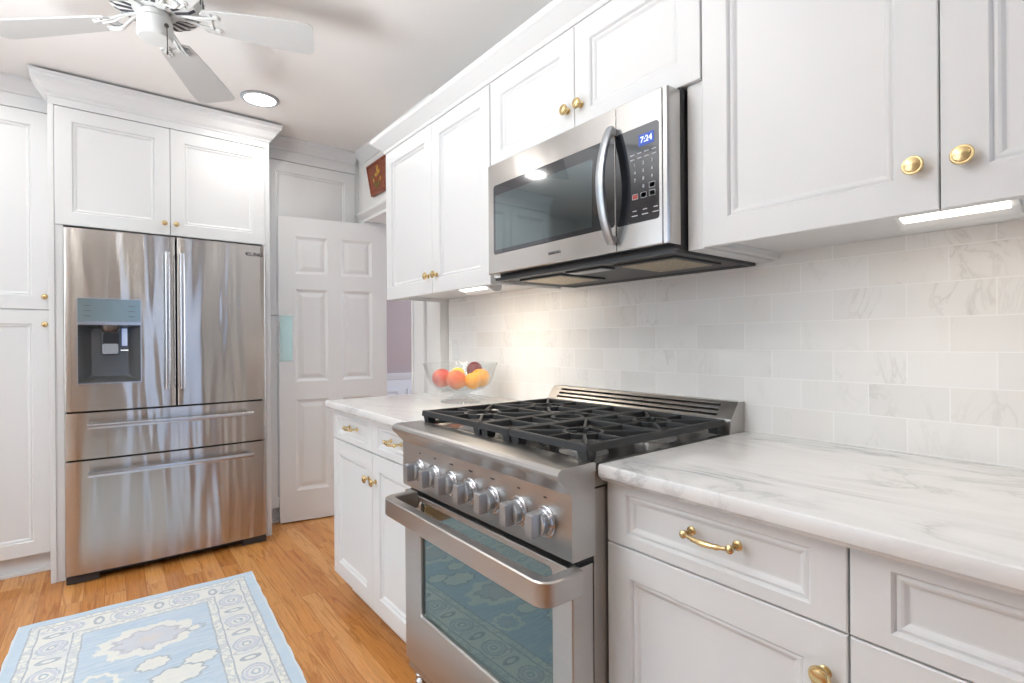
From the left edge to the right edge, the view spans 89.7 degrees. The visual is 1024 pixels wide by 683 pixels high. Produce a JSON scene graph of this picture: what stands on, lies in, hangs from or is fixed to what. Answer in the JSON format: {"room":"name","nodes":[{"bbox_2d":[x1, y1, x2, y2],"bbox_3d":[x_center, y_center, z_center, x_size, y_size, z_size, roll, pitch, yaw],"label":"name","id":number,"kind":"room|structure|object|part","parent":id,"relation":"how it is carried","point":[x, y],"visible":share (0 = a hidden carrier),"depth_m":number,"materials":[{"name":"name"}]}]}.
{"room":"kitchen","nodes":[
{"label":"kitchen","id":0,"kind":"room"},
{"bbox_2d":[0,515,415,682],"bbox_3d":[-0.071,1.209,1.400,5.800,0.050,6.500,0,0,-38],"label":"floor","id":1,"kind":"structure","parent":0,"point":[333,635],"depth_m":2.42,"materials":[{"name":"brown wood"}]},
{"bbox_2d":[0,72,50,579],"bbox_3d":[-2.913,-0.061,2.571,0.946,2.528,0.549,0,0,-38],"label":"tall cabinet","id":2,"kind":"object","parent":1,"relation":"on","point":[25,540],"visible":0.96,"depth_m":2.63,"materials":[{"name":"white paint"}]},
{"bbox_3d":[-2.770,-1.290,2.376,0.946,0.072,0.056,0,0,-38],"label":"crown moulding","id":3,"kind":"part","parent":2,"relation":"part of","materials":[{"name":"white paint"}]},
{"bbox_3d":[-2.604,-0.674,2.549,0.472,1.019,0.020,0,0,-38],"label":"door","id":4,"kind":"part","parent":2,"relation":"part of","materials":[{"name":"white paint"}]},
{"bbox_3d":[-2.596,0.468,2.550,0.472,1.258,0.020,0,0,-38],"label":"door","id":5,"kind":"part","parent":2,"relation":"part of","materials":[{"name":"white paint"}]},
{"bbox_3d":[-2.418,-0.232,2.665,0.028,0.028,0.024,0,0,-38],"label":"knob","id":6,"kind":"part","parent":2,"relation":"part of","materials":[{"name":"gold metal"}]},
{"bbox_3d":[-2.417,-0.088,2.665,0.028,0.028,0.024,0,0,-38],"label":"knob","id":7,"kind":"part","parent":2,"relation":"part of","materials":[{"name":"gold metal"}]},
{"bbox_2d":[0,571,306,682],"bbox_3d":[-0.931,1.186,1.340,0.885,0.007,2.624,0,0,-36],"label":"rug","id":8,"kind":"object","parent":1,"relation":"on","point":[224,630],"visible":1,"depth_m":2.02,"materials":[{"name":"blue fabric"}]},
{"bbox_2d":[27,65,282,583],"bbox_3d":[-2.077,-0.068,3.099,1.144,2.528,0.749,0,0,-38],"label":"tall cabinet","id":9,"kind":"object","parent":1,"relation":"on","point":[120,159],"visible":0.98,"depth_m":2.77,"materials":[{"name":"white paint"}]},
{"bbox_3d":[-2.487,0.011,2.818,0.022,2.376,0.685,0,0,-38],"label":"panel","id":10,"kind":"part","parent":9,"relation":"part of","materials":[{"name":"white paint"}]},
{"bbox_3d":[-2.090,-0.881,2.712,0.480,0.590,0.020,0,0,-38],"label":"door","id":11,"kind":"part","parent":9,"relation":"part of","materials":[{"name":"white paint"}]},
{"bbox_3d":[-1.916,-1.269,2.881,1.144,0.101,0.197,0,0,-38],"label":"crown moulding","id":12,"kind":"part","parent":9,"relation":"part of","materials":[{"name":"white paint"}]},
{"bbox_3d":[-1.709,-0.884,3.010,0.482,0.590,0.020,0,0,-38],"label":"door","id":13,"kind":"part","parent":9,"relation":"part of","materials":[{"name":"white paint"}]},
{"bbox_3d":[-1.707,0.005,3.430,0.026,2.376,0.685,0,0,-38],"label":"panel","id":14,"kind":"part","parent":9,"relation":"part of","materials":[{"name":"white paint"}]},
{"bbox_2d":[63,227,266,584],"bbox_3d":[-2.026,0.317,3.047,0.909,1.755,0.821,0,0,-38],"label":"refrigerator","id":15,"kind":"object","parent":1,"relation":"on","point":[165,362],"visible":1,"depth_m":2.73,"materials":[{"name":"grey metal"}]},
{"bbox_3d":[-2.035,-0.003,2.609,0.258,0.430,0.016,0,0,-38],"label":"dispenser frame","id":16,"kind":"part","parent":15,"relation":"part of","materials":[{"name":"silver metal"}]},
{"bbox_3d":[-2.036,-0.156,2.608,0.250,0.112,0.010,0,0,-38],"label":"touch panel","id":17,"kind":"part","parent":15,"relation":"part of","materials":[{"name":"grey"}]},
{"bbox_3d":[-2.032,0.037,2.607,0.064,0.052,0.003,0,0,-38],"label":"spout lever","id":18,"kind":"part","parent":15,"relation":"part of","materials":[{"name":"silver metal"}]},
{"bbox_3d":[-2.044,0.010,2.622,0.072,0.118,0.033,0,0,-38],"label":"spout","id":19,"kind":"part","parent":15,"relation":"part of","materials":[{"name":"black plastic"}]},
{"bbox_3d":[-2.022,-0.107,2.672,0.458,0.905,0.095,0,0,-38],"label":"door","id":20,"kind":"part","parent":15,"relation":"part of","materials":[{"name":"metal"}]},
{"bbox_3d":[-1.840,0.467,2.811,0.909,0.229,0.095,0,0,-38],"label":"drawer","id":21,"kind":"part","parent":15,"relation":"part of","materials":[{"name":"metal"}]},
{"bbox_3d":[-1.837,0.869,2.811,0.909,0.557,0.095,0,0,-38],"label":"drawer","id":22,"kind":"part","parent":15,"relation":"part of","materials":[{"name":"metal"}]},
{"bbox_3d":[-1.825,-0.111,2.729,0.024,0.724,0.061,0,0,-38],"label":"door handle","id":23,"kind":"part","parent":15,"relation":"part of","materials":[{"name":"silver metal"}]},
{"bbox_3d":[-1.790,0.652,2.757,0.739,0.022,0.075,0,0,-38],"label":"drawer handle","id":24,"kind":"part","parent":15,"relation":"part of","materials":[{"name":"silver metal"}]},
{"bbox_3d":[-1.792,0.415,2.756,0.739,0.022,0.075,0,0,-38],"label":"drawer handle","id":25,"kind":"part","parent":15,"relation":"part of","materials":[{"name":"silver metal"}]},
{"bbox_3d":[-1.774,-0.111,2.770,0.024,0.724,0.061,0,0,-38],"label":"door handle","id":26,"kind":"part","parent":15,"relation":"part of","materials":[{"name":"silver metal"}]},
{"bbox_3d":[-1.662,-0.110,2.954,0.444,0.905,0.095,0,0,-38],"label":"door","id":27,"kind":"part","parent":15,"relation":"part of","materials":[{"name":"metal"}]},
{"bbox_2d":[269,135,358,522],"bbox_3d":[-1.484,-0.072,3.691,0.642,2.528,0.549,0,0,-38],"label":"door frame","id":28,"kind":"structure","parent":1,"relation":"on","point":[311,180],"depth_m":3.45,"materials":[{"name":"white paint"}]},
{"bbox_3d":[-1.359,0.459,3.519,0.603,1.258,0.020,0,0,-38],"label":"door","id":29,"kind":"part","parent":28,"relation":"part of","materials":[{"name":"white paint"}]},
{"bbox_3d":[-1.368,-0.684,3.518,0.603,1.019,0.020,0,0,-38],"label":"door","id":30,"kind":"part","parent":28,"relation":"part of","materials":[{"name":"white paint"}]},
{"bbox_3d":[-1.352,-1.301,3.487,0.614,0.072,0.056,0,0,-38],"label":"crown moulding","id":31,"kind":"part","parent":28,"relation":"part of","materials":[{"name":"white paint"}]},
{"bbox_3d":[-1.261,-0.074,3.905,0.026,2.527,0.478,0,0,-38],"label":"filler strip","id":32,"kind":"part","parent":28,"relation":"part of","materials":[{"name":"white wood"}]},
{"bbox_2d":[333,410,410,642],"bbox_3d":[-0.334,0.747,2.271,0.691,0.876,0.848,0,0,-38],"label":"base cabinet","id":33,"kind":"object","parent":1,"relation":"on","point":[369,545],"visible":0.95,"depth_m":2.08,"materials":[{"name":"white paint"}]},
{"bbox_3d":[-0.697,0.373,2.203,0.040,0.018,0.102,0,0,-38],"label":"drawer pull","id":34,"kind":"part","parent":33,"relation":"part of","materials":[{"name":"gold metal"}]},
{"bbox_3d":[-0.692,0.378,2.245,0.020,0.134,0.448,0,0,-38],"label":"drawer","id":35,"kind":"part","parent":33,"relation":"part of","materials":[{"name":"white paint"}]},
{"bbox_3d":[-0.689,0.762,2.245,0.020,0.623,0.448,0,0,-38],"label":"door","id":36,"kind":"part","parent":33,"relation":"part of","materials":[{"name":"white paint"}]},
{"bbox_3d":[-0.592,0.555,2.081,0.028,0.033,0.033,0,0,-38],"label":"knob","id":37,"kind":"part","parent":33,"relation":"part of","materials":[{"name":"gold metal"}]},
{"bbox_3d":[-0.549,0.555,2.026,0.028,0.033,0.033,0,0,-38],"label":"knob","id":38,"kind":"part","parent":33,"relation":"part of","materials":[{"name":"gold metal"}]},
{"bbox_3d":[-0.430,0.377,1.911,0.020,0.134,0.394,0,0,-38],"label":"drawer","id":39,"kind":"part","parent":33,"relation":"part of","materials":[{"name":"white paint"}]},
{"bbox_3d":[-0.427,0.760,1.911,0.020,0.623,0.394,0,0,-38],"label":"door","id":40,"kind":"part","parent":33,"relation":"part of","materials":[{"name":"white paint"}]},
{"bbox_3d":[-0.440,0.372,1.875,0.040,0.018,0.102,0,0,-38],"label":"drawer pull","id":41,"kind":"part","parent":33,"relation":"part of","materials":[{"name":"gold metal"}]},
{"bbox_2d":[325,391,520,426],"bbox_3d":[-0.336,0.290,2.273,0.686,0.036,0.862,0,0,-38],"label":"countertop","id":42,"kind":"structure","parent":33,"relation":"on","point":[385,410],"depth_m":2.25,"materials":[{"name":"white stone"}]},
{"bbox_2d":[423,361,496,403],"bbox_3d":[-0.231,0.183,2.315,0.340,0.174,0.340,0,0,-38],"label":"fruit bowl","id":43,"kind":"object","parent":42,"relation":"on","point":[460,361],"visible":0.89,"depth_m":2.28,"materials":[{"name":"clear glass"}]},
{"bbox_2d":[432,369,448,387],"bbox_3d":[-0.313,0.163,2.295,0.087,0.083,0.088,0,0,-38],"label":"peach","id":44,"kind":"object","parent":43,"relation":"in","point":[439,376],"visible":0.93,"depth_m":2.26,"materials":[{"name":"red food"}]},
{"bbox_2d":[446,370,465,388],"bbox_3d":[-0.243,0.166,2.245,0.088,0.084,0.087,0,0,-38],"label":"peach","id":45,"kind":"object","parent":43,"relation":"in","point":[455,379],"visible":1,"depth_m":2.21,"materials":[{"name":"orange food"}]},
{"bbox_2d":[451,367,464,373],"bbox_3d":[-0.253,0.158,2.375,0.075,0.076,0.072,0,0,-38],"label":"lemon","id":46,"kind":"object","parent":43,"relation":"in","point":[459,369],"visible":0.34,"depth_m":2.36,"materials":[{"name":"yellow food"}]},
{"bbox_2d":[465,373,480,388],"bbox_3d":[-0.173,0.172,2.249,0.072,0.071,0.072,0,0,-38],"label":"orange","id":47,"kind":"object","parent":43,"relation":"in","point":[472,380],"visible":0.99,"depth_m":2.22,"materials":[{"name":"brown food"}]},
{"bbox_2d":[467,362,481,373],"bbox_3d":[-0.173,0.130,2.375,0.072,0.074,0.072,0,0,-38],"label":"plum","id":48,"kind":"object","parent":43,"relation":"in","point":[472,366],"visible":0.55,"depth_m":2.35,"materials":[{"name":"brown food"}]},
{"bbox_2d":[472,368,489,386],"bbox_3d":[-0.143,0.164,2.325,0.086,0.085,0.086,0,0,-38],"label":"orange","id":49,"kind":"object","parent":43,"relation":"in","point":[484,376],"visible":0.77,"depth_m":2.30,"materials":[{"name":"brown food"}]},
{"bbox_2d":[385,385,743,682],"bbox_3d":[0.133,0.681,1.565,0.823,1.002,0.819,0,0,-38],"label":"range","id":50,"kind":"object","parent":1,"relation":"on","point":[503,514],"visible":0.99,"depth_m":1.32,"materials":[{"name":"grey metal"}]},
{"bbox_3d":[-0.311,0.403,1.590,0.039,0.053,0.053,0,0,-38],"label":"burner knob","id":51,"kind":"part","parent":50,"relation":"part of","materials":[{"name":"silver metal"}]},
{"bbox_3d":[-0.295,1.126,1.685,0.044,0.118,0.044,0,0,-38],"label":"leg","id":52,"kind":"part","parent":50,"relation":"part of","materials":[{"name":"silver metal"}]},
{"bbox_3d":[-0.079,1.053,1.417,0.061,0.028,0.767,0,0,-38],"label":"trim","id":53,"kind":"part","parent":50,"relation":"part of","materials":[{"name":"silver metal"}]},
{"bbox_3d":[-0.253,0.403,1.516,0.039,0.053,0.053,0,0,-38],"label":"burner knob","id":54,"kind":"part","parent":50,"relation":"part of","materials":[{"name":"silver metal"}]},
{"bbox_3d":[-0.195,0.402,1.443,0.039,0.053,0.053,0,0,-38],"label":"burner knob","id":55,"kind":"part","parent":50,"relation":"part of","materials":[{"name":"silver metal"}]},
{"bbox_3d":[-0.134,0.402,1.365,0.039,0.053,0.053,0,0,-38],"label":"burner knob","id":56,"kind":"part","parent":50,"relation":"part of","materials":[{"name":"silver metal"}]},
{"bbox_3d":[-0.104,0.274,1.683,0.143,0.019,0.143,0,0,-38],"label":"burner","id":57,"kind":"part","parent":50,"relation":"part of","materials":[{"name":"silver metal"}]},
{"bbox_3d":[-0.127,0.498,1.317,0.109,0.052,0.748,0,0,-38],"label":"oven handle","id":58,"kind":"part","parent":50,"relation":"part of","materials":[{"name":"metal"}]},
{"bbox_3d":[-0.073,0.402,1.287,0.039,0.053,0.053,0,0,-38],"label":"burner knob","id":59,"kind":"part","parent":50,"relation":"part of","materials":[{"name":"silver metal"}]},
{"bbox_3d":[-0.103,0.367,1.402,0.114,0.204,0.787,0,0,-38],"label":"control panel","id":60,"kind":"part","parent":50,"relation":"part of","materials":[{"name":"metal"}]},
{"bbox_3d":[-0.087,0.758,1.410,0.062,0.548,0.779,0,0,-38],"label":"oven door","id":61,"kind":"part","parent":50,"relation":"part of","materials":[{"name":"metal"}]},
{"bbox_3d":[-0.007,0.401,1.203,0.039,0.053,0.053,0,0,-38],"label":"burner knob","id":62,"kind":"part","parent":50,"relation":"part of","materials":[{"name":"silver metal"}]},
{"bbox_3d":[0.051,0.401,1.129,0.039,0.053,0.053,0,0,-38],"label":"burner knob","id":63,"kind":"part","parent":50,"relation":"part of","materials":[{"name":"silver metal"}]},
{"bbox_2d":[435,410,728,469],"bbox_3d":[0.186,0.274,1.629,0.624,0.016,0.783,0,0,-38],"label":"cooktop","id":64,"kind":"object","parent":50,"relation":"in","point":[608,455],"depth_m":1.38,"materials":[{"name":"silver metal"}]},
{"bbox_3d":[0.183,0.272,1.317,0.125,0.019,0.125,0,0,-38],"label":"burner","id":65,"kind":"part","parent":50,"relation":"part of","materials":[{"name":"silver metal"}]},
{"bbox_3d":[0.404,0.270,1.490,0.143,0.019,0.143,0,0,-38],"label":"burner","id":66,"kind":"part","parent":50,"relation":"part of","materials":[{"name":"silver metal"}]},
{"bbox_2d":[608,482,850,682],"bbox_3d":[0.584,0.741,1.140,0.641,0.876,0.478,0,0,-38],"label":"base cabinet","id":67,"kind":"object","parent":1,"relation":"on","point":[696,594],"visible":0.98,"depth_m":0.95,"materials":[{"name":"white paint"}]},
{"bbox_3d":[0.357,0.363,0.939,0.040,0.018,0.110,0,0,-38],"label":"drawer pull","id":68,"kind":"part","parent":67,"relation":"part of","materials":[{"name":"gold metal"}]},
{"bbox_3d":[0.478,0.516,0.796,0.028,0.033,0.033,0,0,-38],"label":"knob","id":69,"kind":"part","parent":67,"relation":"part of","materials":[{"name":"gold metal"}]},
{"bbox_2d":[850,549,1023,682],"bbox_3d":[0.948,0.739,0.676,0.641,0.876,0.700,0,0,-38],"label":"base cabinet","id":70,"kind":"object","parent":1,"relation":"on","point":[909,623],"visible":0.55,"depth_m":0.71,"materials":[{"name":"white paint"}]},
{"bbox_3d":[0.734,0.598,0.508,0.020,0.307,0.699,0,0,-38],"label":"drawer","id":71,"kind":"part","parent":70,"relation":"part of","materials":[{"name":"white paint"}]},
{"bbox_3d":[1.416,0.736,0.088,0.629,0.875,0.798,0,0,-38],"label":"base cabinet","id":72,"kind":"object","parent":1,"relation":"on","visible":0},
{"bbox_2d":[598,431,1023,595],"bbox_3d":[1.054,0.281,0.540,0.637,0.036,1.992,0,0,-38],"label":"countertop","id":73,"kind":"structure","parent":72,"relation":"on","point":[964,520],"depth_m":0.91,"materials":[{"name":"white stone"}]},
{"bbox_2d":[0,0,552,151],"bbox_3d":[-0.089,-1.371,1.397,5.800,0.050,6.500,0,0,-38],"label":"ceiling","id":74,"kind":"structure","parent":0,"point":[371,62],"depth_m":2.41,"materials":[{"name":"paint"}]},
{"bbox_2d":[0,0,313,103],"bbox_3d":[-1.236,-1.155,1.726,1.073,0.364,1.172,0,0,-38],"label":"ceiling fan","id":75,"kind":"object","parent":74,"relation":"hanging from","point":[156,20],"visible":1,"depth_m":1.84,"materials":[{"name":"white metal"}]},
{"bbox_3d":[-1.614,-1.105,1.807,0.497,0.035,0.154,0,0,5],"label":"blade","id":76,"kind":"part","parent":75,"relation":"part of","materials":[{"name":"white wood"}]},
{"bbox_3d":[-1.173,-1.028,1.754,0.013,0.110,0.014,0,0,22],"label":"pull chain","id":77,"kind":"part","parent":75,"relation":"part of","materials":[{"name":"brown metal"}]},
{"bbox_3d":[-0.943,-1.110,1.525,0.482,0.035,0.154,0,0,41],"label":"blade","id":78,"kind":"part","parent":75,"relation":"part of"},
{"bbox_3d":[-1.299,-1.095,2.131,0.154,0.035,0.452,0,0,-11],"label":"blade","id":79,"kind":"part","parent":75,"relation":"part of","materials":[{"name":"white wood"}]},
{"bbox_3d":[-0.924,-1.135,1.882,0.372,0.035,0.154,0,0,-20],"label":"blade","id":80,"kind":"part","parent":75,"relation":"part of","materials":[{"name":"white wood"}]},
{"bbox_2d":[240,90,279,107],"bbox_3d":[-1.386,-1.332,2.833,0.196,0.010,0.196,0,0,-38],"label":"recessed light","id":81,"kind":"object","parent":74,"relation":"in","point":[257,98],"visible":1,"depth_m":2.82,"materials":[{"name":"white plastic"}]},
{"bbox_2d":[386,257,411,372],"bbox_3d":[-0.606,-0.080,5.052,2.120,2.530,0.100,0,0,-38],"label":"wall","id":82,"kind":"structure","parent":0,"point":[399,351],"depth_m":4.66,"materials":[{"name":"paint"}]},
{"bbox_2d":[387,372,411,395],"bbox_3d":[-0.595,0.733,4.966,2.020,0.905,0.042,0,0,-38],"label":"trim","id":83,"kind":"structure","parent":82,"relation":"attached to","point":[397,383],"depth_m":4.63,"materials":[{"name":"paint"}]},
{"bbox_2d":[455,1,1003,466],"bbox_3d":[1.065,-0.088,1.127,0.092,2.530,4.460,0,0,-38],"label":"wall","id":84,"kind":"structure","parent":0,"point":[610,1],"depth_m":1.49,"materials":[{"name":"white paint"}]},
{"bbox_2d":[356,199,426,393],"bbox_3d":[-0.799,0.145,3.295,0.055,2.085,0.945,0,0,-38],"label":"door frame","id":85,"kind":"structure","parent":84,"relation":"attached to","point":[418,308],"depth_m":2.99,"materials":[{"name":"white paint"}]},
{"bbox_2d":[355,93,431,164],"bbox_3d":[-0.760,-1.302,3.234,0.051,0.081,1.100,0,0,-38],"label":"crown molding","id":86,"kind":"structure","parent":84,"relation":"attached to","point":[366,152],"depth_m":3.50,"materials":[{"name":"white paint"}]},
{"bbox_2d":[358,119,448,392],"bbox_3d":[-0.870,-0.077,3.549,0.150,2.530,1.740,0,0,-38],"label":"doorway","id":87,"kind":"structure","parent":84,"relation":"in","point":[437,313],"depth_m":2.90,"materials":[{"name":"white paint"}]},
{"bbox_2d":[278,216,386,523],"bbox_3d":[-1.212,0.180,3.526,0.700,2.005,0.040,0,0,-27],"label":"door","id":88,"kind":"structure","parent":87,"relation":"attached to","point":[332,335],"depth_m":3.47,"materials":[{"name":"white paint"}]},
{"bbox_3d":[-1.477,-0.020,3.369,0.076,0.300,0.004,0,0,-27],"label":"push plate","id":89,"kind":"part","parent":88,"relation":"part of","materials":[{"name":"green mirror"}]},
{"bbox_2d":[366,154,385,196],"bbox_3d":[-0.889,-1.093,3.419,0.024,0.222,0.356,0,0,-38],"label":"wall plaque","id":90,"kind":"object","parent":87,"relation":"attached to","point":[376,171],"visible":0.98,"depth_m":3.41,"materials":[{"name":"brown paint"}]},
{"bbox_2d":[386,84,560,301],"bbox_3d":[-0.232,-0.586,2.376,0.388,0.748,0.910,0,0,-38],"label":"upper cabinet","id":91,"kind":"object","parent":84,"relation":"attached to","point":[437,217],"visible":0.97,"depth_m":2.21,"materials":[{"name":"white paint"}]},
{"bbox_3d":[-0.490,-0.583,2.451,0.020,0.745,0.471,0,0,-38],"label":"door","id":92,"kind":"part","parent":91,"relation":"part of","materials":[{"name":"white paint"}]},
{"bbox_3d":[-0.381,-0.289,2.277,0.028,0.033,0.033,0,0,-38],"label":"knob","id":93,"kind":"part","parent":91,"relation":"part of","materials":[{"name":"gold metal"}]},
{"bbox_3d":[-0.337,-0.289,2.221,0.028,0.033,0.033,0,0,-38],"label":"knob","id":94,"kind":"part","parent":91,"relation":"part of","materials":[{"name":"gold metal"}]},
{"bbox_3d":[-0.209,-0.585,2.093,0.020,0.745,0.435,0,0,-38],"label":"door","id":95,"kind":"part","parent":91,"relation":"part of","materials":[{"name":"white paint"}]},
{"bbox_2d":[459,284,501,294],"bbox_3d":[-0.143,-0.217,2.125,0.107,0.034,0.212,0,0,-38],"label":"light bar","id":96,"kind":"object","parent":91,"relation":"attached to","point":[497,287],"visible":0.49,"depth_m":2.08,"materials":[{"name":"white paint"}]},
{"bbox_2d":[370,0,611,154],"bbox_3d":[0.587,-0.998,1.308,0.425,0.068,3.728,0,0,-38],"label":"trim","id":97,"kind":"structure","parent":91,"relation":"attached to","point":[557,17],"depth_m":1.84,"materials":[{"name":"white paint"}]},
{"bbox_2d":[490,0,701,165],"bbox_3d":[0.315,-0.797,1.675,0.388,0.333,0.862,0,0,-38],"label":"upper cabinet","id":98,"kind":"object","parent":84,"relation":"attached to","point":[624,51],"visible":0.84,"depth_m":1.50,"materials":[{"name":"white paint"}]},
{"bbox_3d":[0.062,-0.794,1.746,0.020,0.330,0.436,0,0,-38],"label":"door","id":99,"kind":"part","parent":98,"relation":"part of","materials":[{"name":"white paint"}]},
{"bbox_3d":[0.161,-0.710,1.581,0.028,0.033,0.033,0,0,-38],"label":"knob","id":100,"kind":"part","parent":98,"relation":"part of","materials":[{"name":"gold metal"}]},
{"bbox_3d":[0.196,-0.710,1.536,0.028,0.033,0.033,0,0,-38],"label":"knob","id":101,"kind":"part","parent":98,"relation":"part of","materials":[{"name":"gold metal"}]},
{"bbox_2d":[488,85,755,287],"bbox_3d":[0.287,-0.419,1.635,0.485,0.411,0.740,0,0,-38],"label":"microwave","id":102,"kind":"object","parent":98,"relation":"attached to","point":[603,199],"visible":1,"depth_m":1.43,"materials":[{"name":"silver metal"}]},
{"bbox_3d":[0.104,-0.420,1.574,0.002,0.236,0.542,0,0,-38],"label":"door glass","id":103,"kind":"part","parent":102,"relation":"part of","materials":[{"name":"black glass"}]},
{"bbox_3d":[0.114,-0.425,1.602,0.051,0.380,0.579,0,0,-38],"label":"door","id":104,"kind":"part","parent":102,"relation":"part of","materials":[{"name":"metal"}]},
{"bbox_3d":[0.245,-0.409,1.344,0.060,0.310,0.026,0,0,-38],"label":"door handle","id":105,"kind":"part","parent":102,"relation":"part of","materials":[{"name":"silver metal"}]},
{"bbox_3d":[0.327,-0.795,1.406,0.020,0.330,0.422,0,0,-38],"label":"door","id":106,"kind":"part","parent":98,"relation":"part of","materials":[{"name":"white paint"}]},
{"bbox_2d":[448,219,1023,468],"bbox_3d":[1.028,-0.030,1.094,0.008,0.586,4.455,0,0,-38],"label":"wall tile","id":107,"kind":"structure","parent":84,"relation":"attached to","point":[911,344],"depth_m":1.35,"materials":[{"name":"tile"}]},
{"bbox_2d":[452,339,459,359],"bbox_3d":[-0.306,0.042,2.784,0.008,0.115,0.070,0,0,-38],"label":"light switch","id":108,"kind":"object","parent":107,"relation":"attached to","point":[455,342],"visible":1,"depth_m":2.77,"materials":[{"name":"white paint"}]},
{"bbox_2d":[687,0,1023,262],"bbox_3d":[0.845,-0.597,1.001,0.388,0.740,0.939,0,0,-38],"label":"upper cabinet","id":109,"kind":"object","parent":84,"relation":"attached to","point":[825,122],"depth_m":1.01,"materials":[{"name":"white paint"}]},
{"bbox_3d":[0.585,-0.428,1.365,0.347,0.406,0.044,0,0,-38],"label":"filler strip","id":110,"kind":"part","parent":109,"relation":"part of","materials":[{"name":"white wood"}]},
{"bbox_3d":[0.699,-0.306,0.898,0.028,0.033,0.033,0,0,-38],"label":"knob","id":111,"kind":"part","parent":109,"relation":"part of","materials":[{"name":"gold metal"}]},
{"bbox_2d":[894,198,1023,232],"bbox_3d":[0.797,-0.231,0.925,0.107,0.034,0.184,0,0,-38],"label":"light bar","id":112,"kind":"object","parent":109,"relation":"attached to","point":[1011,208],"visible":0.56,"depth_m":0.91,"materials":[{"name":"white paint"}]},
{"bbox_3d":[0.740,-0.306,0.846,0.028,0.033,0.033,0,0,-38],"label":"knob","id":113,"kind":"part","parent":109,"relation":"part of","materials":[{"name":"gold metal"}]},
{"bbox_3d":[0.874,-0.595,0.711,0.020,0.737,0.444,0,0,-38],"label":"door","id":114,"kind":"part","parent":109,"relation":"part of","materials":[{"name":"white paint"}]}
]}

